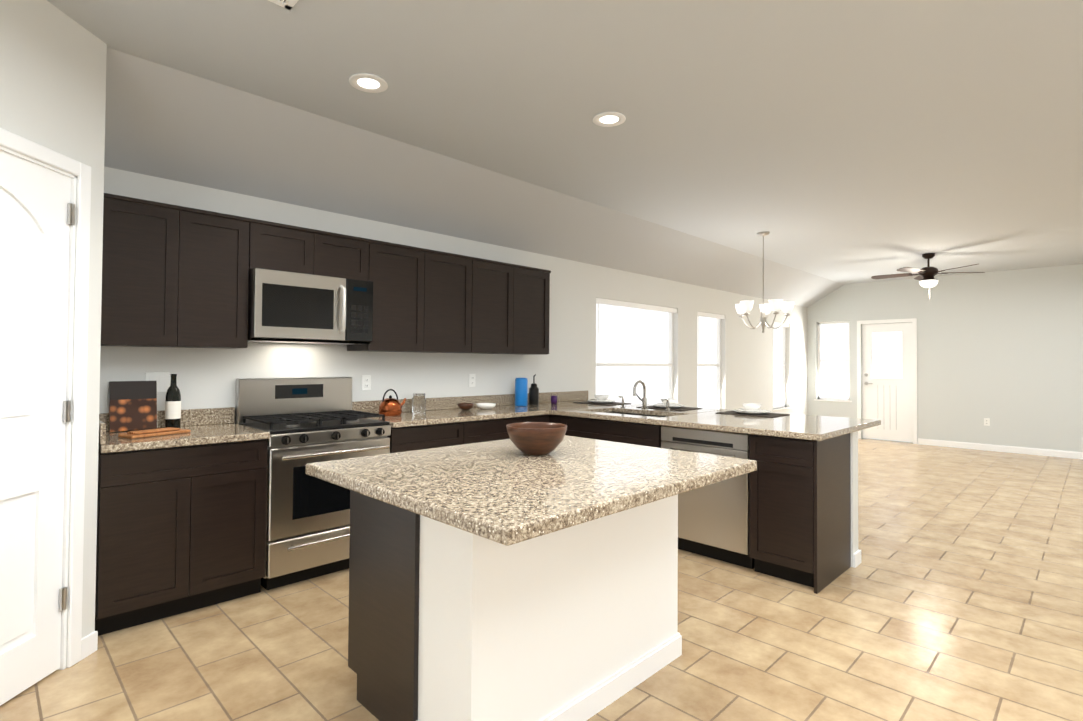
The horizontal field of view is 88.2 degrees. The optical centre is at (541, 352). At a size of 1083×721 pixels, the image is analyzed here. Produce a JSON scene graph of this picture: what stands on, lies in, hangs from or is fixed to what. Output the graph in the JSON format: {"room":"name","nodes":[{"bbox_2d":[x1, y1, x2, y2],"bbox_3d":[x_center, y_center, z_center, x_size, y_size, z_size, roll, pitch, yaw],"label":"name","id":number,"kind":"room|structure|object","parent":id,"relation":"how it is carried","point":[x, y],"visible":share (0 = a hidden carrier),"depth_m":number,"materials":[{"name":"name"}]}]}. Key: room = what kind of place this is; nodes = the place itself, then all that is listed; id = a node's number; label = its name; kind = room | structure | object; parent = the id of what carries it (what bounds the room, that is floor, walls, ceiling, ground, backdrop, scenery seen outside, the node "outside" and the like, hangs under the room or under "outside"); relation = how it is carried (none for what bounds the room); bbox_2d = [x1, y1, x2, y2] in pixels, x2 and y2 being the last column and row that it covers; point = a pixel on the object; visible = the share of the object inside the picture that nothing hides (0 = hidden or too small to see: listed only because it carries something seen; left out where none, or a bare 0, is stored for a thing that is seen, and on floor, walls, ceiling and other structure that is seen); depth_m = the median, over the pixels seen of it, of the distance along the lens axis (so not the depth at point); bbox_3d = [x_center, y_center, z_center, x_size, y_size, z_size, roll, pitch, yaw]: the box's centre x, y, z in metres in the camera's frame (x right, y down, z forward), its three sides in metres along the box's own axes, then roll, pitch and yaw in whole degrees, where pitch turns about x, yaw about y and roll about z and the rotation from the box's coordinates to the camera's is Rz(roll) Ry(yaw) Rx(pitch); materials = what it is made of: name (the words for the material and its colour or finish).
{"room":"kitchen","nodes":[
{"label":"kitchen","id":0,"kind":"room"},
{"bbox_2d":[0,0,106,667],"bbox_3d":[-2.065,-0.083,0.844,0.115,2.790,3.400,0,-1,0],"label":"wall","id":1,"kind":"structure","parent":0,"point":[53,77],"depth_m":2.39,"materials":[{"name":"white paint"}]},
{"bbox_2d":[0,128,90,705],"bbox_3d":[-2.044,0.251,2.009,0.163,2.162,0.884,0,-1,0],"label":"door","id":2,"kind":"structure","parent":1,"relation":"attached to","point":[40,218],"depth_m":2.26,"materials":[{"name":"white wood"}]},
{"bbox_2d":[81,631,97,659],"bbox_3d":[-2.010,1.269,0.821,0.014,0.085,3.400,0,-1,0],"label":"baseboard","id":3,"kind":"structure","parent":1,"relation":"attached to","point":[89,644],"depth_m":2.48,"materials":[{"name":"white wood"}]},
{"bbox_2d":[99,167,806,414],"bbox_3d":[-0.088,0.205,5.518,0.130,2.400,14.900,-1,-1,45],"label":"wall","id":4,"kind":"structure","parent":0,"point":[206,377],"depth_m":4.92,"materials":[{"name":"white paint"}]},
{"bbox_2d":[101,193,196,347],"bbox_3d":[-2.214,-0.422,3.076,0.318,0.773,0.420,-1,-1,45],"label":"upper cabinet","id":5,"kind":"object","parent":4,"relation":"attached to","point":[175,276],"depth_m":2.98,"materials":[{"name":"brown wood"}]},
{"bbox_2d":[145,372,169,391],"bbox_3d":[-2.243,0.171,3.261,0.009,0.116,0.120,-1,-1,45],"label":"outlet","id":6,"kind":"object","parent":4,"relation":"attached to","point":[162,379],"depth_m":3.27,"materials":[{"name":"white plastic"}]},
{"bbox_2d":[193,209,252,348],"bbox_3d":[-2.002,-0.417,3.289,0.318,0.773,0.419,-1,-1,45],"label":"upper cabinet","id":7,"kind":"object","parent":4,"relation":"attached to","point":[224,241],"depth_m":3.23,"materials":[{"name":"brown wood"}]},
{"bbox_2d":[253,219,324,275],"bbox_3d":[-1.695,-0.648,3.598,0.318,0.297,0.445,-1,-1,45],"label":"upper cabinet","id":8,"kind":"object","parent":4,"relation":"attached to","point":[276,246],"depth_m":3.49,"materials":[{"name":"brown wood"}]},
{"bbox_2d":[248,268,372,344],"bbox_3d":[-1.534,-0.279,3.659,0.454,0.425,0.754,-1,-1,45],"label":"microwave","id":9,"kind":"object","parent":8,"relation":"attached to","point":[291,307],"visible":1,"depth_m":3.50,"materials":[{"name":"silver metal"}]},
{"bbox_2d":[325,231,372,281],"bbox_3d":[-1.465,-0.642,3.828,0.318,0.297,0.444,-1,-1,45],"label":"upper cabinet","id":10,"kind":"object","parent":4,"relation":"attached to","point":[346,256],"depth_m":3.77,"materials":[{"name":"brown wood"}]},
{"bbox_2d":[362,375,370,390],"bbox_3d":[-1.314,0.224,4.190,0.009,0.115,0.072,-1,-1,45],"label":"outlet","id":11,"kind":"object","parent":4,"relation":"attached to","point":[366,379],"depth_m":4.19,"materials":[{"name":"white plastic"}]},
{"bbox_2d":[347,240,432,352],"bbox_3d":[-1.129,-0.396,4.162,0.318,0.773,0.510,-1,-1,45],"label":"upper cabinet","id":12,"kind":"object","parent":4,"relation":"attached to","point":[402,274],"depth_m":4.06,"materials":[{"name":"brown wood"}]},
{"bbox_2d":[433,250,480,352],"bbox_3d":[-0.831,-0.389,4.460,0.318,0.773,0.571,-1,-1,45],"label":"upper cabinet","id":13,"kind":"object","parent":4,"relation":"attached to","point":[456,278],"depth_m":4.41,"materials":[{"name":"brown wood"}]},
{"bbox_2d":[469,374,475,386],"bbox_3d":[-0.607,0.241,4.898,0.009,0.115,0.072,-1,-1,45],"label":"outlet","id":14,"kind":"object","parent":4,"relation":"attached to","point":[472,377],"depth_m":4.89,"materials":[{"name":"white plastic"}]},
{"bbox_2d":[469,259,520,354],"bbox_3d":[-0.515,-0.382,4.777,0.318,0.773,0.571,-1,-1,45],"label":"upper cabinet","id":15,"kind":"object","parent":4,"relation":"attached to","point":[500,281],"depth_m":4.73,"materials":[{"name":"brown wood"}]},
{"bbox_2d":[521,265,550,354],"bbox_3d":[-0.217,-0.374,5.074,0.318,0.773,0.509,-1,-1,45],"label":"upper cabinet","id":16,"kind":"object","parent":4,"relation":"attached to","point":[535,282],"depth_m":5.02,"materials":[{"name":"brown wood"}]},
{"bbox_2d":[0,438,1082,720],"bbox_3d":[2.825,1.405,2.578,8.530,0.060,14.900,-1,-1,45],"label":"floor","id":17,"kind":"structure","parent":0,"point":[956,594],"depth_m":2.67,"materials":[{"name":"tile"}]},
{"bbox_2d":[95,439,266,635],"bbox_3d":[-2.007,0.913,3.065,0.608,0.876,0.741,-1,-1,45],"label":"base cabinet","id":18,"kind":"object","parent":17,"relation":"on","point":[181,529],"depth_m":2.82,"materials":[{"name":"brown wood"}]},
{"bbox_2d":[98,407,269,452],"bbox_3d":[-1.993,0.404,3.063,0.638,0.137,0.744,-1,-1,45],"label":"countertop","id":19,"kind":"structure","parent":18,"relation":"on","point":[210,425],"depth_m":3.03,"materials":[{"name":"stone"}]},
{"bbox_2d":[109,381,156,431],"bbox_3d":[-2.285,0.296,3.128,0.065,0.276,0.218,-1,-1,45],"label":"cookbook","id":20,"kind":"object","parent":19,"relation":"on","point":[132,405],"visible":0.91,"depth_m":3.11,"materials":[{"name":"brown paper"}]},
{"bbox_2d":[118,427,190,438],"bbox_3d":[-2.037,0.419,2.950,0.120,0.028,0.300,0,-1,25],"label":"cutting board","id":21,"kind":"object","parent":19,"relation":"on","point":[149,433],"visible":0.98,"depth_m":2.90,"materials":[{"name":"brown wood"}]},
{"bbox_2d":[165,374,180,427],"bbox_3d":[-2.117,0.279,3.210,0.076,0.315,0.076,-1,-1,45],"label":"wine bottle","id":22,"kind":"object","parent":19,"relation":"on","point":[173,407],"visible":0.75,"depth_m":3.18,"materials":[{"name":"black glass"}]},
{"bbox_2d":[235,377,390,589],"bbox_3d":[-1.447,0.765,3.575,0.678,1.195,0.756,-1,-1,45],"label":"range","id":23,"kind":"object","parent":17,"relation":"on","point":[303,421],"visible":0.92,"depth_m":3.35,"materials":[{"name":"silver metal"}]},
{"bbox_2d":[387,421,474,452],"bbox_3d":[-0.972,0.937,4.101,0.608,0.876,0.652,-1,-1,45],"label":"base cabinet","id":24,"kind":"object","parent":17,"relation":"on","point":[402,439],"depth_m":3.89,"materials":[{"name":"brown wood"}]},
{"bbox_2d":[352,394,549,427],"bbox_3d":[-0.680,0.436,4.369,0.648,0.137,1.430,-1,-1,45],"label":"countertop","id":25,"kind":"structure","parent":24,"relation":"on","point":[440,410],"depth_m":4.42,"materials":[{"name":"stone"}]},
{"bbox_2d":[378,389,405,415],"bbox_3d":[-1.094,0.361,4.120,0.170,0.196,0.216,-1,-1,45],"label":"kettle","id":26,"kind":"object","parent":25,"relation":"on","point":[390,406],"visible":0.98,"depth_m":4.05,"materials":[{"name":"orange metal"}]},
{"bbox_2d":[412,393,425,412],"bbox_3d":[-0.948,0.389,4.323,0.104,0.150,0.104,-1,-1,45],"label":"glass jar","id":27,"kind":"object","parent":25,"relation":"on","point":[418,402],"visible":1,"depth_m":4.28,"materials":[{"name":"white"}]},
{"bbox_2d":[457,403,473,409],"bbox_3d":[-0.623,0.443,4.591,0.140,0.055,0.140,-1,-1,45],"label":"bowl","id":28,"kind":"object","parent":25,"relation":"on","point":[465,406],"visible":1,"depth_m":4.54,"materials":[{"name":"brown wood"}]},
{"bbox_2d":[476,403,495,408],"bbox_3d":[-0.468,0.451,4.718,0.170,0.045,0.170,-1,-1,45],"label":"dish","id":29,"kind":"object","parent":25,"relation":"on","point":[485,405],"visible":1,"depth_m":4.66,"materials":[{"name":"white ceramic"}]},
{"bbox_2d":[475,416,526,442],"bbox_3d":[-0.598,0.946,4.475,0.608,0.876,0.651,-1,-1,45],"label":"base cabinet","id":30,"kind":"object","parent":17,"relation":"on","point":[492,429],"depth_m":4.29,"materials":[{"name":"brown wood"}]},
{"bbox_2d":[348,491,681,720],"bbox_3d":[-0.062,0.916,2.371,0.785,0.871,1.210,-1,-1,45],"label":"kitchen island","id":31,"kind":"object","parent":17,"relation":"on","point":[503,580],"depth_m":1.97,"materials":[{"name":"paint"}]},
{"bbox_2d":[306,435,756,546],"bbox_3d":[-0.013,0.457,2.230,1.180,0.042,1.376,-1,-1,45],"label":"island countertop","id":32,"kind":"structure","parent":31,"relation":"on","point":[498,493],"depth_m":1.91,"materials":[{"name":"beige stone"}]},
{"bbox_2d":[506,422,566,454],"bbox_3d":[-0.021,0.377,2.435,0.266,0.122,0.266,-1,-1,45],"label":"bowl","id":33,"kind":"object","parent":32,"relation":"on","point":[536,438],"visible":1,"depth_m":2.35,"materials":[{"name":"brown wood"}]},
{"bbox_2d":[527,414,550,422],"bbox_3d":[-0.281,0.954,4.792,0.608,0.876,0.369,-1,-1,45],"label":"base cabinet","id":34,"kind":"object","parent":17,"relation":"on","point":[538,418],"depth_m":4.64,"materials":[{"name":"brown wood"}]},
{"bbox_2d":[551,415,594,437],"bbox_3d":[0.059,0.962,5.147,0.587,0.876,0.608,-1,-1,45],"label":"base cabinet","id":35,"kind":"object","parent":17,"relation":"on","point":[576,426],"depth_m":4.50,"materials":[{"name":"brown wood"}]},
{"bbox_2d":[528,390,880,440],"bbox_3d":[1.024,0.553,4.567,2.778,0.341,1.262,-1,-1,45],"label":"countertop","id":36,"kind":"structure","parent":35,"relation":"on","point":[797,426],"depth_m":4.01,"materials":[{"name":"stone"}]},
{"bbox_2d":[515,378,527,405],"bbox_3d":[-0.184,0.354,5.087,0.116,0.257,0.116,-1,-1,45],"label":"canister","id":37,"kind":"object","parent":36,"relation":"on","point":[521,391],"visible":1,"depth_m":5.04,"materials":[{"name":"blue plastic"}]},
{"bbox_2d":[529,374,538,404],"bbox_3d":[-0.071,0.343,5.229,0.094,0.285,0.094,-1,-1,45],"label":"bottle","id":38,"kind":"object","parent":36,"relation":"on","point":[533,394],"visible":1,"depth_m":5.19,"materials":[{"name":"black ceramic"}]},
{"bbox_2d":[551,396,557,403],"bbox_3d":[0.119,0.448,5.305,0.068,0.080,0.068,-1,-1,45],"label":"glass","id":39,"kind":"object","parent":36,"relation":"on","point":[553,399],"visible":1,"depth_m":5.28,"materials":[{"name":"purple glass"}]},
{"bbox_2d":[573,395,630,404],"bbox_3d":[0.593,0.455,5.496,0.460,0.078,0.340,-1,-1,45],"label":"place setting","id":40,"kind":"object","parent":36,"relation":"on","point":[601,400],"visible":1,"depth_m":5.43,"materials":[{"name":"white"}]},
{"bbox_2d":[618,396,624,407],"bbox_3d":[0.710,0.432,4.949,0.044,0.108,0.083,-1,-1,45],"label":"soap dispenser","id":41,"kind":"object","parent":36,"relation":"on","point":[622,406],"visible":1,"depth_m":4.95,"materials":[{"name":"silver metal"}]},
{"bbox_2d":[633,380,647,409],"bbox_3d":[0.814,0.358,4.781,0.134,0.252,0.192,-1,-1,45],"label":"faucet","id":42,"kind":"object","parent":36,"relation":"on","point":[644,402],"visible":1,"depth_m":4.78,"materials":[{"name":"silver metal"}]},
{"bbox_2d":[663,398,670,410],"bbox_3d":[1.036,0.429,4.624,0.044,0.108,0.083,-1,-1,45],"label":"side spray","id":43,"kind":"object","parent":36,"relation":"on","point":[667,405],"visible":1,"depth_m":4.63,"materials":[{"name":"silver metal"}]},
{"bbox_2d":[638,399,701,410],"bbox_3d":[1.131,0.450,4.959,0.460,0.078,0.340,-1,-1,45],"label":"place setting","id":44,"kind":"object","parent":36,"relation":"on","point":[673,405],"visible":0.73,"depth_m":4.90,"materials":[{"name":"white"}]},
{"bbox_2d":[717,403,789,416],"bbox_3d":[1.668,0.445,4.422,0.460,0.078,0.340,-1,-1,45],"label":"place setting","id":45,"kind":"object","parent":36,"relation":"on","point":[750,409],"visible":1,"depth_m":4.36,"materials":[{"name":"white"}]},
{"bbox_2d":[589,434,660,447],"bbox_3d":[0.712,1.066,4.491,0.940,0.656,0.608,-1,-1,45],"label":"base cabinet","id":46,"kind":"object","parent":17,"relation":"on","point":[621,438],"depth_m":4.15,"materials":[{"name":"brown wood"}]},
{"bbox_2d":[661,426,753,568],"bbox_3d":[1.258,0.951,3.911,0.642,0.872,0.645,-1,-1,45],"label":"dishwasher","id":47,"kind":"object","parent":17,"relation":"on","point":[713,520],"visible":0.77,"depth_m":3.66,"materials":[{"name":"silver metal"}]},
{"bbox_2d":[749,433,850,593],"bbox_3d":[1.651,0.946,3.556,0.403,0.876,0.608,-1,-1,45],"label":"base cabinet","id":48,"kind":"object","parent":17,"relation":"on","point":[800,489],"depth_m":3.36,"materials":[{"name":"brown wood"}]},
{"bbox_2d":[47,0,1082,306],"bbox_3d":[2.865,-1.229,2.601,8.470,0.610,14.900,-1,-1,45],"label":"ceiling","id":49,"kind":"structure","parent":0,"point":[831,146],"depth_m":3.27,"materials":[{"name":"grey paint"}]},
{"bbox_2d":[268,0,298,9],"bbox_3d":[-0.991,-1.415,2.119,0.310,0.008,0.190,-1,-1,45],"label":"ceiling vent","id":50,"kind":"object","parent":49,"relation":"in","point":[288,4],"visible":1,"depth_m":2.25,"materials":[{"name":"white metal"}]},
{"bbox_2d":[349,73,387,92],"bbox_3d":[-0.900,-1.401,2.904,0.195,0.008,0.195,0,-1,0],"label":"recessed light","id":51,"kind":"object","parent":49,"relation":"in","point":[366,82],"depth_m":2.90,"materials":[{"name":"white"}]},
{"bbox_2d":[593,112,625,126],"bbox_3d":[0.401,-1.385,3.314,0.195,0.008,0.195,0,-1,0],"label":"recessed light","id":52,"kind":"object","parent":49,"relation":"in","point":[605,119],"depth_m":3.31,"materials":[{"name":"white"}]},
{"bbox_2d":[735,232,793,332],"bbox_3d":[2.432,-0.771,6.178,0.594,1.110,0.615,-1,-1,45],"label":"chandelier","id":53,"kind":"object","parent":49,"relation":"hanging from","point":[744,307],"visible":1,"depth_m":6.10,"materials":[{"name":"white glass"}]},
{"bbox_2d":[871,253,984,297],"bbox_3d":[5.005,-1.004,7.307,1.222,0.570,1.258,-1,-1,45],"label":"ceiling fan","id":54,"kind":"object","parent":49,"relation":"hanging from","point":[925,277],"visible":1,"depth_m":7.22,"materials":[{"name":"brown metal"}]},
{"bbox_2d":[644,414,857,566],"bbox_3d":[1.083,0.962,4.637,2.760,0.873,0.115,-1,-1,45],"label":"wall","id":55,"kind":"structure","parent":0,"point":[854,485],"depth_m":3.64,"materials":[{"name":"white paint"}]},
{"bbox_2d":[853,549,860,567],"bbox_3d":[1.095,1.356,4.626,2.760,0.085,0.129,-1,-1,45],"label":"baseboard","id":56,"kind":"structure","parent":55,"relation":"attached to","point":[856,558],"depth_m":3.64,"materials":[{"name":"white wood"}]},
{"bbox_2d":[807,264,1082,451],"bbox_3d":[7.960,0.093,7.680,8.460,2.810,0.130,-1,-1,45],"label":"wall","id":57,"kind":"structure","parent":0,"point":[1002,351],"depth_m":8.65,"materials":[{"name":"grey paint"}]},
{"bbox_2d":[857,318,916,443],"bbox_3d":[5.954,0.472,9.630,0.900,2.090,0.105,-1,-1,45],"label":"door","id":58,"kind":"structure","parent":57,"relation":"attached to","point":[890,404],"depth_m":9.60,"materials":[{"name":"white wood"}]},
{"bbox_2d":[984,418,989,425],"bbox_3d":[6.884,1.067,8.631,0.072,0.115,0.010,-1,-1,45],"label":"electrical outlet","id":59,"kind":"object","parent":57,"relation":"attached to","point":[986,421],"visible":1,"depth_m":8.63,"materials":[{"name":"white plastic"}]},
{"bbox_2d":[918,438,1082,458],"bbox_3d":[7.875,1.448,7.630,8.130,0.097,0.014,-1,-1,45],"label":"baseboard","id":60,"kind":"structure","parent":57,"relation":"attached to","point":[1030,451],"depth_m":8.48,"materials":[{"name":"white wood"}]},
{"label":"outside","id":61,"kind":"structure","parent":0,"visible":0},
{"bbox_2d":[596,304,901,408],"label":"windows","id":62,"kind":"structure","parent":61,"point":[630,335],"depth_m":7.44,"materials":[{"name":"glass"}]}
]}

